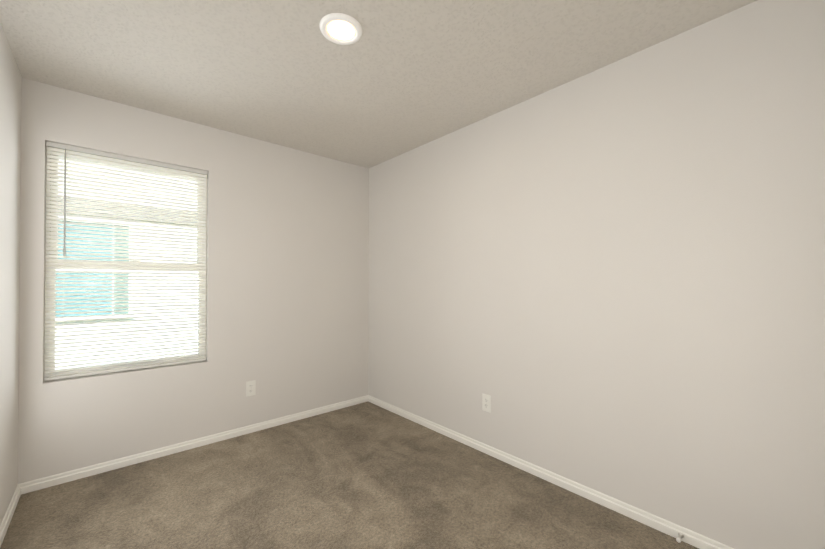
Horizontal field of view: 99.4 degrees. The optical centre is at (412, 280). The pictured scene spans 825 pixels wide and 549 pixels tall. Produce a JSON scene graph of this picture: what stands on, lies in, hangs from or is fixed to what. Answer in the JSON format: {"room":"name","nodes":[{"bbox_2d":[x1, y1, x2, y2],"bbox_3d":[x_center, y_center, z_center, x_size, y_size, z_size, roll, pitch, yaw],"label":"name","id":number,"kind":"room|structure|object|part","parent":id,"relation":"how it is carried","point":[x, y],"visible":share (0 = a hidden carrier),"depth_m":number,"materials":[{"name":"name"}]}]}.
{"room":"empty bedroom","nodes":[
{"label":"empty bedroom","id":0,"kind":"room"},
{"bbox_2d":[0,23,21,524],"bbox_3d":[-1.210,0.015,0.705,0.150,2.440,3.750,0,-1,-42],"label":"wall","id":1,"kind":"structure","parent":0,"point":[10,135],"depth_m":1.81,"materials":[{"name":"paint"}]},
{"bbox_2d":[0,483,23,546],"bbox_3d":[-1.149,1.206,0.749,0.014,0.060,3.450,0,-1,-42],"label":"baseboard","id":2,"kind":"structure","parent":1,"relation":"attached to","point":[19,490],"depth_m":1.82,"materials":[{"name":"white paint"}]},
{"bbox_2d":[18,78,368,483],"bbox_3d":[-1.429,0.035,2.915,2.453,2.440,0.150,0,-1,-42],"label":"wall","id":3,"kind":"structure","parent":0,"point":[287,271],"depth_m":2.76,"materials":[{"name":"paint"}]},
{"bbox_2d":[44,141,206,380],"bbox_3d":[-1.951,-0.112,2.460,0.875,1.475,0.142,0,-1,-42],"label":"window blind","id":4,"kind":"structure","parent":3,"relation":"in","point":[65,153],"depth_m":2.38,"materials":[{"name":"white plastic"}]},
{"bbox_3d":[-1.965,0.235,2.473,0.839,0.737,0.040,0,-1,-42],"label":"window sash","id":5,"kind":"part","parent":4,"relation":"part of","materials":[{"name":"white plastic"}]},
{"bbox_3d":[-1.988,-0.459,2.504,0.839,0.745,0.027,0,-1,-42],"label":"window sash","id":6,"kind":"part","parent":4,"relation":"part of","materials":[{"name":"white plastic"}]},
{"bbox_2d":[24,395,367,493],"bbox_3d":[-1.372,1.224,2.846,2.400,0.060,0.013,0,-1,-42],"label":"baseboard","id":7,"kind":"structure","parent":3,"relation":"attached to","point":[30,486],"depth_m":2.52,"materials":[{"name":"white paint"}]},
{"bbox_2d":[246,380,255,396],"bbox_3d":[-1.334,0.892,2.887,0.075,0.122,0.007,0,-1,-42],"label":"electrical outlet","id":8,"kind":"object","parent":3,"relation":"attached to","point":[250,388],"visible":1,"depth_m":2.88,"materials":[{"name":"white plastic"}]},
{"bbox_2d":[0,402,698,548],"bbox_3d":[-0.236,1.303,1.557,2.753,0.120,3.750,0,-1,-42],"label":"floor","id":9,"kind":"structure","parent":0,"point":[367,475],"depth_m":1.97,"materials":[{"name":"carpet"}]},
{"bbox_2d":[0,0,756,167],"bbox_3d":[-0.236,-1.257,1.579,2.753,0.120,3.750,0,-1,-42],"label":"ceiling","id":10,"kind":"structure","parent":0,"point":[398,77],"depth_m":1.87,"materials":[{"name":"paint"}]},
{"bbox_2d":[320,13,361,44],"bbox_3d":[-0.339,-1.189,1.664,0.200,0.015,0.200,0,-1,-42],"label":"recessed light","id":11,"kind":"object","parent":10,"relation":"in","point":[341,28],"visible":1,"depth_m":1.65,"materials":[{"name":"white plastic"}]},
{"bbox_2d":[368,0,824,548],"bbox_3d":[0.738,0.030,2.431,0.150,2.440,3.750,0,-1,-42],"label":"wall","id":12,"kind":"structure","parent":0,"point":[608,280],"depth_m":1.80,"materials":[{"name":"paint"}]},
{"bbox_2d":[482,393,490,412],"bbox_3d":[0.536,0.889,2.533,0.007,0.122,0.075,0,-1,-42],"label":"electrical outlet","id":13,"kind":"object","parent":12,"relation":"attached to","point":[486,403],"visible":1,"depth_m":2.53,"materials":[{"name":"white plastic"}]},
{"bbox_2d":[368,395,733,548],"bbox_3d":[0.677,1.220,2.367,0.014,0.060,3.450,0,-1,-42],"label":"baseboard","id":14,"kind":"structure","parent":12,"relation":"attached to","point":[695,539],"depth_m":2.05,"materials":[{"name":"white paint"}]},
{"bbox_2d":[676,532,683,542],"bbox_3d":[1.263,1.217,1.652,0.059,0.023,0.023,0,-1,-42],"label":"doorstop","id":15,"kind":"object","parent":14,"relation":"attached to","point":[679,537],"visible":0.98,"depth_m":1.65,"materials":[{"name":"white plastic"}]},
{"bbox_3d":[-2.728,1.664,3.955,15.000,0.100,2.950,0,-1,-42],"label":"lawn","id":16,"kind":"structure","parent":0,"visible":0},
{"bbox_2d":[55,156,198,369],"bbox_3d":[-3.773,-1.176,5.158,15.000,6.100,0.200,0,-1,-42],"label":"siding","id":17,"kind":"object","parent":16,"relation":"on","point":[88,354],"depth_m":4.98,"materials":[{"name":"white"}]},
{"bbox_2d":[56,216,133,319],"bbox_3d":[-4.294,-0.141,4.530,1.060,1.320,0.035,0,-1,-42],"label":"window","id":18,"kind":"structure","parent":17,"relation":"attached to","point":[105,270],"depth_m":4.58,"materials":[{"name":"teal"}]},
{"bbox_3d":[-4.301,-0.141,4.538,0.960,1.220,0.010,0,-1,-42],"label":"neighbouring window glass","id":19,"kind":"part","parent":18,"relation":"part of","materials":[{"name":"glass"}]},
{"bbox_2d":[114,225,128,313],"bbox_3d":[-3.994,-0.139,4.798,0.156,1.220,0.007,0,-1,-42],"label":"screen","id":20,"kind":"object","parent":18,"relation":"attached to","point":[121,274],"depth_m":4.79,"materials":[{"name":"teal"}]},
{"bbox_2d":[58,197,196,225],"bbox_3d":[-3.697,-0.957,5.070,15.000,0.220,0.030,0,-1,-42],"label":"band","id":21,"kind":"object","parent":17,"relation":"attached to","point":[125,212],"depth_m":4.81,"materials":[{"name":"grey"}]}
]}

